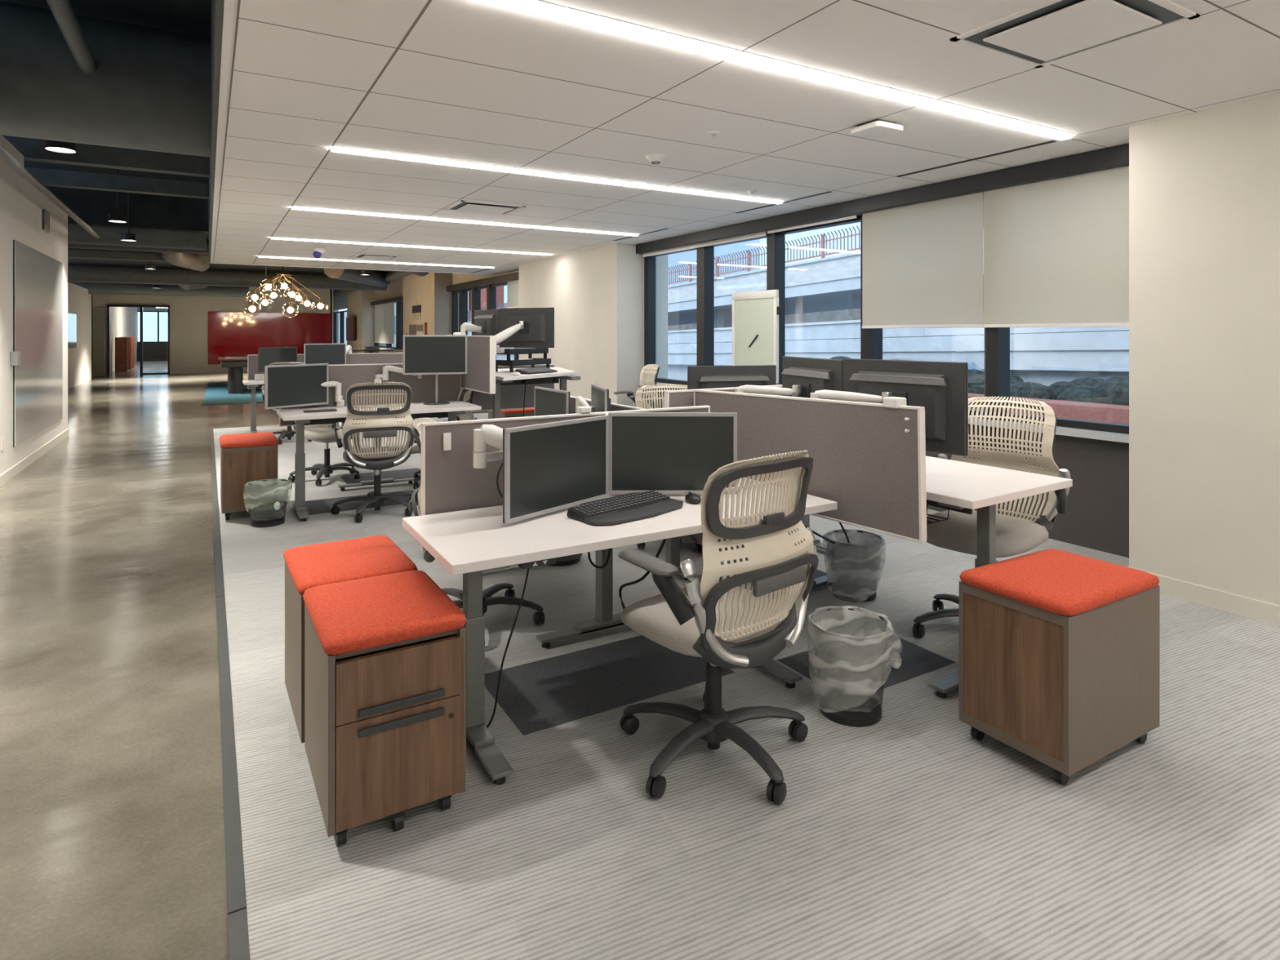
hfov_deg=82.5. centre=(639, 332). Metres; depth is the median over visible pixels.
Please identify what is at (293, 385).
computer monitor
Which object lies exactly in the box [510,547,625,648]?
desk
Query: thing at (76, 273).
ceiling beam
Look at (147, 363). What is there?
floor
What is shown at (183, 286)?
flexible duct
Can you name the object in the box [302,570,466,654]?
seat cushion
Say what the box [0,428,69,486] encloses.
baseboard
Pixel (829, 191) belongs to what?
ceiling vent
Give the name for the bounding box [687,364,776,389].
computer monitor
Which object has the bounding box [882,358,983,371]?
parked car
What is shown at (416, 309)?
poster
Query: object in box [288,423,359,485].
chair
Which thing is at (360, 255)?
ceiling vent
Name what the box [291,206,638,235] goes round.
ceiling light
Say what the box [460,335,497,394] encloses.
divider panel
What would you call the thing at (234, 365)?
table
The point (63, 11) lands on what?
conduit pipe
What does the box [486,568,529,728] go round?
power cable
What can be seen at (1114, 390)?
hedge
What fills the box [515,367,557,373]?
keyboard
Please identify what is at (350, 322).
wall display
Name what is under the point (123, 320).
wall
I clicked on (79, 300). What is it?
wall
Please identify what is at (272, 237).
ceiling light
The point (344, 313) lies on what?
apartment block
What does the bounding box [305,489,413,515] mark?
mat
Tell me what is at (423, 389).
divider panel
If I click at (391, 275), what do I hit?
air duct
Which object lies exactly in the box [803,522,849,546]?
power cable
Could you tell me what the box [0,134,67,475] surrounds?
wall
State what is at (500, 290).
brick building
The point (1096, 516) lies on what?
wall
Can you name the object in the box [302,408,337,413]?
flat device
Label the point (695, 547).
chair
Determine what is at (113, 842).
floor
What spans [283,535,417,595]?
seat cushion
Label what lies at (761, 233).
roller shade
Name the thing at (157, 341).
window
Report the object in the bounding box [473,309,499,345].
computer monitor
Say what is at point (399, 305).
window
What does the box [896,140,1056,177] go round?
ceiling vent
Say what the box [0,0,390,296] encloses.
ceiling
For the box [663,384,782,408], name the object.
divider panel
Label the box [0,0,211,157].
air duct
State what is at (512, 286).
roller shade
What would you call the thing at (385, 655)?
pedestal
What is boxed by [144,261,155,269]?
pendant light
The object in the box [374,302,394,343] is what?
roller shade
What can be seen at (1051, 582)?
seat cushion
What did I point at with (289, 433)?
chair
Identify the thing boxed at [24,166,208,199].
joist
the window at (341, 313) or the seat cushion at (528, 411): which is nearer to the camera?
the seat cushion at (528, 411)
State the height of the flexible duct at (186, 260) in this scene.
0.430 m
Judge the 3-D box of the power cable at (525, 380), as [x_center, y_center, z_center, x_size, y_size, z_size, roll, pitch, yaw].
[-1.126,0.944,7.263,0.092,0.992,0.704,0,0,0]
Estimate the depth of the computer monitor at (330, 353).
10.86 m
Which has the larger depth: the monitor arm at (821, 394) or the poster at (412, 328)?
the poster at (412, 328)
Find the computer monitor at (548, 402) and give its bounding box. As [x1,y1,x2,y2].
[534,386,569,416]
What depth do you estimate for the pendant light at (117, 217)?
10.17 m
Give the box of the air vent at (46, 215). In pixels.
[42,208,49,232]
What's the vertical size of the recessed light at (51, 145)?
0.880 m
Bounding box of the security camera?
[312,248,324,257]
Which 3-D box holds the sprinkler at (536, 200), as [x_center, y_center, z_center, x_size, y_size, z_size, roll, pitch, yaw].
[-0.895,-1.169,6.504,0.080,0.022,0.079,0,0,-31]
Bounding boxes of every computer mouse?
[512,371,520,375]
[684,491,701,504]
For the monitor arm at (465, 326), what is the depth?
7.06 m
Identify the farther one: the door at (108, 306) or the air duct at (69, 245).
the door at (108, 306)
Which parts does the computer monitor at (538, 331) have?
mounting plate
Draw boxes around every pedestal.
[219,431,278,519]
[283,535,417,742]
[302,570,466,846]
[488,408,534,418]
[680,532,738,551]
[959,548,1159,785]
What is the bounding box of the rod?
[424,322,426,334]
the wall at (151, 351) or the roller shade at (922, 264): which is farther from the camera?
the wall at (151, 351)
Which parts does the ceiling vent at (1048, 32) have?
plate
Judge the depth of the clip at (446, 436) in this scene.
2.88 m
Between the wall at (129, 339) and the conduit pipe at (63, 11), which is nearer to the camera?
the conduit pipe at (63, 11)
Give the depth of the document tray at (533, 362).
7.14 m
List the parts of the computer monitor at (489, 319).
mounting plate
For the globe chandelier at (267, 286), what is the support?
hanging from the ceiling at (193, 17)
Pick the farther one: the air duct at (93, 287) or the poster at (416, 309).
the air duct at (93, 287)
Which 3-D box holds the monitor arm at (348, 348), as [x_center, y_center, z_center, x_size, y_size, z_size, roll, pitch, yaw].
[-4.535,0.288,11.299,0.090,0.193,0.488,0,0,-5]
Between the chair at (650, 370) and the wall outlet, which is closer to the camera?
the wall outlet
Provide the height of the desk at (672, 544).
0.792 m
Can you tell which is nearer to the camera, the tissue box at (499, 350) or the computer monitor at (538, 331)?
the computer monitor at (538, 331)
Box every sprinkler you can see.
[535,199,543,202]
[706,130,719,136]
[746,190,756,193]
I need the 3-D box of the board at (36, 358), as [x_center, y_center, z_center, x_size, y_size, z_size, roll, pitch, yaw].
[-7.003,0.110,8.560,0.060,2.100,2.970,0,0,-31]
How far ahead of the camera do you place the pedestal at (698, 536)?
4.78 m
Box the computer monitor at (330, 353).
[303,343,346,364]
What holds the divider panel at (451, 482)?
attached to the desk at (470, 543)
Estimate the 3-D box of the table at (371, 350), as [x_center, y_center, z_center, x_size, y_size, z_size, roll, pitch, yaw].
[-8.143,0.985,22.145,1.200,0.930,0.600,0,0,-31]
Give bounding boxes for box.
[254,373,264,380]
[496,345,510,353]
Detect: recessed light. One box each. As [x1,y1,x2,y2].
[44,139,75,153]
[152,284,160,288]
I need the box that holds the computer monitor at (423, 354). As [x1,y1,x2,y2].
[403,334,466,374]
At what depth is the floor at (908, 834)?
2.17 m
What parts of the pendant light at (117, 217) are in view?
stem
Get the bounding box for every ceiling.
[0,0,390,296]
[208,0,1279,274]
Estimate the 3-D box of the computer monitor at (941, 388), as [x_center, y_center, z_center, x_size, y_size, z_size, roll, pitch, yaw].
[1.093,0.301,3.086,0.062,0.368,0.575,0,0,-38]
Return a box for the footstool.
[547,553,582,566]
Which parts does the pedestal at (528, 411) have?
panel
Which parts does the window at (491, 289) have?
frame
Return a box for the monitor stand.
[422,374,449,404]
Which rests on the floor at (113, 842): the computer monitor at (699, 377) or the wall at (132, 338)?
the wall at (132, 338)
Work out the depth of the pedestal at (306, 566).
2.67 m
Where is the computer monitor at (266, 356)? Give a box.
[257,346,297,372]
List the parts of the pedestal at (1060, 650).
panel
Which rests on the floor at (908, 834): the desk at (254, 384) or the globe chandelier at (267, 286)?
the desk at (254, 384)
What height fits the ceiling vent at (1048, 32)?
0.022 m
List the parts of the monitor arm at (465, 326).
arm, arm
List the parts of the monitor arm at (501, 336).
arm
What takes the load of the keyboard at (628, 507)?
on the desk at (470, 543)
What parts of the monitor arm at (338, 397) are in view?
arm, arm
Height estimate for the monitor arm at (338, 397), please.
0.235 m
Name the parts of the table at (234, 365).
leg, rail, leg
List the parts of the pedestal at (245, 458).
panel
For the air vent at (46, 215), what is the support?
in the wall at (22, 204)
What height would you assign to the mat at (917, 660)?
0.018 m
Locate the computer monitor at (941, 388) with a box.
[843,358,968,456]
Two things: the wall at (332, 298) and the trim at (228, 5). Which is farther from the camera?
the wall at (332, 298)
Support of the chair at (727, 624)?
on the floor at (908, 834)
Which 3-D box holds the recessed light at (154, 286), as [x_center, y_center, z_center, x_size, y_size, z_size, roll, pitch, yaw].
[-14.643,-1.525,22.125,0.210,0.350,0.210,0,0,-31]
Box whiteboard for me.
[732,289,782,385]
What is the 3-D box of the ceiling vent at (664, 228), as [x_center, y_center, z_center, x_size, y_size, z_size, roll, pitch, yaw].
[-0.008,-1.178,8.804,0.032,0.004,1.250,0,0,-31]
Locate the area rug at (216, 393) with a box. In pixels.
[201,382,264,405]
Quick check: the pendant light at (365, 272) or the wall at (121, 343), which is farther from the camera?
the wall at (121, 343)
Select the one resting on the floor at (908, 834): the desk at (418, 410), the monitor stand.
the desk at (418, 410)
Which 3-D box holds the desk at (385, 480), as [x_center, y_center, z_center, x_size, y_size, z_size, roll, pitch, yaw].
[-2.758,1.046,7.341,0.720,0.792,1.450,0,0,-31]
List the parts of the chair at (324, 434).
seat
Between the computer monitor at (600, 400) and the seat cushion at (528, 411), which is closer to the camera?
the computer monitor at (600, 400)
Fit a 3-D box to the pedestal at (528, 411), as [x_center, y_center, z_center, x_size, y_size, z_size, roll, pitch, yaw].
[-1.452,1.141,8.325,0.405,0.600,0.575,0,0,-31]
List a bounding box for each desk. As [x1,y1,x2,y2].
[242,379,344,432]
[276,400,481,521]
[337,423,414,490]
[402,477,837,785]
[493,367,580,418]
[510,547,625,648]
[648,514,836,582]
[764,456,1072,697]
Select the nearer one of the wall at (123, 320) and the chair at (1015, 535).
the chair at (1015, 535)
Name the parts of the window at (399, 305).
sill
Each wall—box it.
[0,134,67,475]
[67,281,92,389]
[92,287,332,375]
[110,306,137,372]
[115,337,127,372]
[127,337,131,369]
[131,337,134,368]
[137,306,168,311]
[137,342,168,361]
[330,288,338,343]
[333,272,458,353]
[452,93,1279,605]
[644,391,1128,557]
[667,308,1128,371]
[968,393,1128,424]
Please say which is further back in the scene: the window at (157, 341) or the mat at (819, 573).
the window at (157, 341)
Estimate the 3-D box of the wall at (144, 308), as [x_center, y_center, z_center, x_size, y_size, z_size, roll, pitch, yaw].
[-23.623,-1.375,37.843,4.000,0.550,0.200,0,0,-31]
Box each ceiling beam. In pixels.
[2,135,209,177]
[67,263,386,290]
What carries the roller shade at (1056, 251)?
attached to the window at (997, 340)
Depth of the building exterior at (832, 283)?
21.71 m
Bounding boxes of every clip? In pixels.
[443,432,451,450]
[577,406,591,413]
[883,396,906,408]
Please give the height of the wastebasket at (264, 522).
0.310 m
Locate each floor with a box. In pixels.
[0,365,488,959]
[134,360,168,366]
[213,413,1279,959]
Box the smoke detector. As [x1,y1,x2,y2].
[645,153,666,164]
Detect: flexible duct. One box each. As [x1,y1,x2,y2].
[160,252,209,271]
[177,284,208,289]
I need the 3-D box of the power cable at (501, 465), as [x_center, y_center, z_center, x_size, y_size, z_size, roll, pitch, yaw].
[-0.486,0.591,2.894,0.160,0.211,0.084,0,0,5]
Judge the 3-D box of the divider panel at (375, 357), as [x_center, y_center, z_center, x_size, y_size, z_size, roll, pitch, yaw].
[-4.458,0.578,11.499,3.030,0.505,0.099,0,0,-31]
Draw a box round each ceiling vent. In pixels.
[353,253,400,259]
[444,200,525,214]
[613,228,668,240]
[735,191,831,213]
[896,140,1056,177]
[950,0,1199,68]
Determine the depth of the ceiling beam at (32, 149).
8.33 m
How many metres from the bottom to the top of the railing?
2.855 m
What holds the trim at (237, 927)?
attached to the floor at (908, 834)
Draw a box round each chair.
[260,361,311,444]
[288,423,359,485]
[330,382,419,522]
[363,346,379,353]
[408,417,545,625]
[411,386,476,488]
[613,364,659,408]
[617,449,818,804]
[635,383,701,551]
[911,396,1071,638]
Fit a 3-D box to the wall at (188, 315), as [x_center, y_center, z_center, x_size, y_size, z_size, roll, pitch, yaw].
[-15.744,-0.125,24.960,10.000,3.150,2.600,0,0,-31]
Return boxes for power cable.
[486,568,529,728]
[496,462,502,497]
[523,380,526,416]
[587,548,611,568]
[618,538,666,609]
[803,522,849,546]
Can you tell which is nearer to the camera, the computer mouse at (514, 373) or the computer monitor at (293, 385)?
the computer monitor at (293, 385)
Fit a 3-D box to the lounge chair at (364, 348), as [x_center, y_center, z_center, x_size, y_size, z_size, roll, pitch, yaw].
[-8.643,0.950,23.477,0.500,1.000,0.500,0,0,-31]
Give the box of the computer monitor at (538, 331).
[499,307,554,347]
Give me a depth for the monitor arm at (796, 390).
3.67 m
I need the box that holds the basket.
[926,504,949,524]
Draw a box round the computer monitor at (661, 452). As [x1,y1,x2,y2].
[608,412,737,493]
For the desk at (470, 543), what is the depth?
2.56 m
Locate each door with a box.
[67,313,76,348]
[92,307,104,375]
[106,304,169,375]
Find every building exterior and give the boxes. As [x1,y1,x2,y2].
[467,251,983,365]
[496,320,1128,386]
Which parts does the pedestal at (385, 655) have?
drawer, drawer, handle, handle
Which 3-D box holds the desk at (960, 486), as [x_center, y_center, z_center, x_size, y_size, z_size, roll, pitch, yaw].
[1.148,1.036,3.542,0.740,0.812,1.460,0,0,-34]
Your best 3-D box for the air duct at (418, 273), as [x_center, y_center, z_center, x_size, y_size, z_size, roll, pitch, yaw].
[-4.949,-1.530,15.785,0.440,0.440,2.417,0,0,-6]
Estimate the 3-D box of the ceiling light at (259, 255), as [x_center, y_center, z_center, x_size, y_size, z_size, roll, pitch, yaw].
[-4.256,-1.202,12.207,3.766,0.076,0.116,0,0,-31]
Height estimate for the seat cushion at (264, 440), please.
0.046 m
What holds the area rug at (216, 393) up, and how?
on the floor at (113, 842)
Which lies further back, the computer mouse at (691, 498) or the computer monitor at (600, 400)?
the computer monitor at (600, 400)
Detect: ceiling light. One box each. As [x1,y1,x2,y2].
[258,255,494,268]
[271,236,551,255]
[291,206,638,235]
[330,146,784,204]
[471,0,1075,140]
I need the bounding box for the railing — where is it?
[467,225,860,320]
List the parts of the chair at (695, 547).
frame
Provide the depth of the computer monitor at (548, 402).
5.07 m
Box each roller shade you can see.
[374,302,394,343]
[506,280,518,308]
[642,231,766,257]
[767,214,857,233]
[862,191,983,328]
[983,165,1128,327]
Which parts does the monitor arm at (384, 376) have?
arm, arm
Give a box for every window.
[137,311,168,342]
[333,310,346,343]
[374,301,403,351]
[452,282,518,359]
[639,214,1128,443]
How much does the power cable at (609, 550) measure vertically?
0.354 m
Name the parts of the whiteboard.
knob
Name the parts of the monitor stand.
post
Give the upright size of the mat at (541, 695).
0.018 m
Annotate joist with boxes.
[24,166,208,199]
[67,248,404,271]
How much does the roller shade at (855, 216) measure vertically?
0.034 m
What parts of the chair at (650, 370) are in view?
armrest, armrest, frame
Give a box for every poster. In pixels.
[408,324,416,334]
[412,305,421,320]
[416,324,423,334]
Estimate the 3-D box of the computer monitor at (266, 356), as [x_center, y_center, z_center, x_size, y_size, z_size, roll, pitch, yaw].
[-5.275,0.385,10.621,0.060,0.350,0.600,0,0,29]
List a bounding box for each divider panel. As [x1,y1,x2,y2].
[247,352,403,389]
[279,363,462,426]
[421,405,710,551]
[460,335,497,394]
[469,364,555,411]
[569,395,644,413]
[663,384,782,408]
[693,389,926,543]
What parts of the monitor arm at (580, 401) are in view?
arm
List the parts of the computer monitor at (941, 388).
mounting plate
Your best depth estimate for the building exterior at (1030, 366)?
14.66 m
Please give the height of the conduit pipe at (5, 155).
0.070 m
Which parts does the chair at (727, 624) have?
armrest, seat, frame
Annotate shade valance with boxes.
[370,295,403,305]
[446,271,518,291]
[635,143,1128,253]
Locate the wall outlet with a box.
[1,437,4,451]
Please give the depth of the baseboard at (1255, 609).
3.80 m
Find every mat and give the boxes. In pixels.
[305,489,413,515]
[339,467,421,484]
[484,635,734,735]
[683,568,843,588]
[776,635,956,698]
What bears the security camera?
attached to the ceiling at (466, 81)
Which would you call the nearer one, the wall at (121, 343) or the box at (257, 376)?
the box at (257, 376)
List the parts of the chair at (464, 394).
seat, frame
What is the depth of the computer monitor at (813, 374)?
3.57 m
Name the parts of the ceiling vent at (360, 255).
plate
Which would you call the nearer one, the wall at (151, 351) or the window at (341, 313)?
the window at (341, 313)
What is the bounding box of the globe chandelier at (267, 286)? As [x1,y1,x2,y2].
[243,265,326,316]
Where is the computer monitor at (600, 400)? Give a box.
[591,383,610,412]
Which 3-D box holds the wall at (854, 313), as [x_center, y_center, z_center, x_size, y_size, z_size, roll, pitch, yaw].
[9.304,-0.150,35.756,0.500,4.200,68.000,0,0,-31]
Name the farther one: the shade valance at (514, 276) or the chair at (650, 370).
the shade valance at (514, 276)
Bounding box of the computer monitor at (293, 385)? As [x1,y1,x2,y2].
[264,363,328,409]
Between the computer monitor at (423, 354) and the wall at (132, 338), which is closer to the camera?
the computer monitor at (423, 354)
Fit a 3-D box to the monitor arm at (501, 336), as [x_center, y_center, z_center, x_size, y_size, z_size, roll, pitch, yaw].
[-1.192,0.068,6.487,0.323,0.345,0.186,0,0,-31]
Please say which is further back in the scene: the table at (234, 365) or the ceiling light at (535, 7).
the table at (234, 365)
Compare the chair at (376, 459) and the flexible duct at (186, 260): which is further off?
the flexible duct at (186, 260)
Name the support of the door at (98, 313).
in the wall at (188, 315)
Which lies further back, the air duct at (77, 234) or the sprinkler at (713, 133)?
the air duct at (77, 234)
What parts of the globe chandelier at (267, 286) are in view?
bulb, bulb, bulb, bulb, bulb, stem, bulb, bulb, bulb, bulb, bulb, bulb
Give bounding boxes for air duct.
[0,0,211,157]
[67,224,206,249]
[67,240,208,254]
[68,281,248,297]
[324,268,390,287]
[333,271,412,297]
[407,271,428,276]
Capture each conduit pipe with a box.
[0,145,99,238]
[45,0,97,73]
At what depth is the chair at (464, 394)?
6.82 m
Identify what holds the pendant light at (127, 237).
hanging from the ceiling at (193, 17)
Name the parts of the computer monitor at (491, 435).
arm, arm, computer monitor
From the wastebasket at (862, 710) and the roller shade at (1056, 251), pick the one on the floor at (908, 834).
the wastebasket at (862, 710)
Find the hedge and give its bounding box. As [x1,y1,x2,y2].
[829,355,1128,405]
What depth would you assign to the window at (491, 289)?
16.39 m
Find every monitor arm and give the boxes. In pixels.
[320,381,344,406]
[346,345,352,354]
[373,365,422,383]
[453,322,482,334]
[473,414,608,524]
[495,320,524,354]
[575,395,594,413]
[734,384,801,397]
[810,389,892,404]
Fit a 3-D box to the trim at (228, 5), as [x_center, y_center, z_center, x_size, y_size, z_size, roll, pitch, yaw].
[-0.145,-1.204,5.275,5.025,0.072,19.220,0,0,-31]
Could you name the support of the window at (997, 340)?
in the wall at (1204, 185)
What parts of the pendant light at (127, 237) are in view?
stem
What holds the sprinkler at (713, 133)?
attached to the ceiling at (466, 81)
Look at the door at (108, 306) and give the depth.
25.23 m
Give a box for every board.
[9,240,62,447]
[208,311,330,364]
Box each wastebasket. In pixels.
[243,478,292,527]
[807,605,902,727]
[822,528,885,602]
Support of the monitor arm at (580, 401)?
attached to the divider panel at (614, 406)
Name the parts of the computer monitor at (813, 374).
mounting plate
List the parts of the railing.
railing post, railing post, railing post, railing post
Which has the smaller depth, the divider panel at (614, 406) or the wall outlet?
the divider panel at (614, 406)
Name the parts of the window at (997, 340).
sill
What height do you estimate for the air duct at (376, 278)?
0.480 m
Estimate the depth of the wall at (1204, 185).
3.92 m
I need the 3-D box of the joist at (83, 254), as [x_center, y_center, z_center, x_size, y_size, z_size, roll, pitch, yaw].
[-8.679,-1.610,16.583,8.000,0.160,0.180,0,0,-31]
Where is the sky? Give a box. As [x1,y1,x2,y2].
[667,239,759,285]
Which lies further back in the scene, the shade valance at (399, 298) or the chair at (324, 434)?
the shade valance at (399, 298)
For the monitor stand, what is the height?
0.470 m
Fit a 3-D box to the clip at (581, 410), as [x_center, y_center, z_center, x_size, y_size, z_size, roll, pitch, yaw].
[-0.246,0.339,3.211,0.055,0.028,0.037,0,0,-31]
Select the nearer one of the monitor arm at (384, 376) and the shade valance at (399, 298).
the monitor arm at (384, 376)
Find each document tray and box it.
[495,358,551,372]
[496,347,548,360]
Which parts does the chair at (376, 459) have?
armrest, seat, frame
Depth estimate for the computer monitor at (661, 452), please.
3.15 m
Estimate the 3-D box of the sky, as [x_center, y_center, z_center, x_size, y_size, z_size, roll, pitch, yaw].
[1.538,-10.050,77.662,12.080,24.000,20.000,0,0,-31]
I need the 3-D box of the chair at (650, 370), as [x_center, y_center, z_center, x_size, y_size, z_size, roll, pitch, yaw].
[-0.108,0.908,8.662,0.650,1.062,0.680,0,0,-21]
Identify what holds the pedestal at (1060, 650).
on the floor at (908, 834)
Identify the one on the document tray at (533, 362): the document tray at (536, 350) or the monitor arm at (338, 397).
the document tray at (536, 350)
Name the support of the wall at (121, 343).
on the floor at (113, 842)
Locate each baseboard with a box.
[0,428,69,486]
[96,368,247,375]
[1127,565,1279,626]
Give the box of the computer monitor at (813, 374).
[781,355,843,398]
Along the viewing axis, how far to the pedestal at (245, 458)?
5.66 m
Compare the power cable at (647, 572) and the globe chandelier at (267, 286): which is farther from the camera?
the globe chandelier at (267, 286)
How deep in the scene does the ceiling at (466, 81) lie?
3.87 m
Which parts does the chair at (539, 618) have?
frame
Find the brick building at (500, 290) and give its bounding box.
[469,285,503,321]
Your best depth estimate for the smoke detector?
4.83 m
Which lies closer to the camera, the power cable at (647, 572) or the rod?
the power cable at (647, 572)
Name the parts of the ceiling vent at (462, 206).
plate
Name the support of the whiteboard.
on the floor at (908, 834)
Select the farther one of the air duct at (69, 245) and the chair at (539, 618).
the air duct at (69, 245)
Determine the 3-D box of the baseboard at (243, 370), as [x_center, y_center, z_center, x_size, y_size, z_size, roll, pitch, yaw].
[-16.216,1.400,25.951,9.800,0.100,0.015,0,0,-31]
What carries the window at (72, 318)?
in the wall at (79, 300)
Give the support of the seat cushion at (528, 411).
on the pedestal at (528, 411)
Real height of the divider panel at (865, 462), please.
0.513 m
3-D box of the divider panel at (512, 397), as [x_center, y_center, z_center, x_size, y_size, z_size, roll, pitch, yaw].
[-1.842,0.590,7.610,2.100,0.480,0.099,0,0,-31]
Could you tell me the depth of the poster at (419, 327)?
18.45 m
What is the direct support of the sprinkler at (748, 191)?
attached to the ceiling at (466, 81)
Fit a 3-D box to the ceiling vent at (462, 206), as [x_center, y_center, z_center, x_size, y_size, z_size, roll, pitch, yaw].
[-1.462,-1.169,6.883,0.610,0.022,0.530,0,0,-31]
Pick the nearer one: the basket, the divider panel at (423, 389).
the basket
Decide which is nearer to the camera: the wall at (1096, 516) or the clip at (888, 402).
the clip at (888, 402)
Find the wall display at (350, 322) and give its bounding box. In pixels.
[346,316,355,341]
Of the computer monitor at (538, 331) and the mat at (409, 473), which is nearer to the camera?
the computer monitor at (538, 331)
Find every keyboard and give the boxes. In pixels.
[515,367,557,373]
[566,489,683,525]
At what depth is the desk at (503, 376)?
6.91 m
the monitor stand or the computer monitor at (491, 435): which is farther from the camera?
the monitor stand
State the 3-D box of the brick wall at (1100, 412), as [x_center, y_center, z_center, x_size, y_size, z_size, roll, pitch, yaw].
[7.577,1.465,6.532,0.500,1.070,19.500,0,0,-31]
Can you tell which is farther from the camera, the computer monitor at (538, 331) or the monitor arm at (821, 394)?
the computer monitor at (538, 331)
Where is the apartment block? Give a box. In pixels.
[338,291,469,346]
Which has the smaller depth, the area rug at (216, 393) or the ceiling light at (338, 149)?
the ceiling light at (338, 149)
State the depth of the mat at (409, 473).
7.28 m
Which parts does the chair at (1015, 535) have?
seat, frame, armrest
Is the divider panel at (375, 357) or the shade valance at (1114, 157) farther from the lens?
the divider panel at (375, 357)
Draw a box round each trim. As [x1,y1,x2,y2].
[209,412,488,959]
[210,0,497,275]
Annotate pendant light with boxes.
[108,168,126,222]
[120,192,136,241]
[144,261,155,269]
[360,269,369,275]
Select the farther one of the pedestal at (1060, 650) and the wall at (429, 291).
the wall at (429, 291)
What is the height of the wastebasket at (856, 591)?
0.326 m
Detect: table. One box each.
[217,356,247,393]
[351,349,394,353]
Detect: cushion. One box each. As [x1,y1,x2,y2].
[219,431,278,448]
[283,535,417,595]
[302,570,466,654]
[500,408,534,413]
[959,548,1159,616]

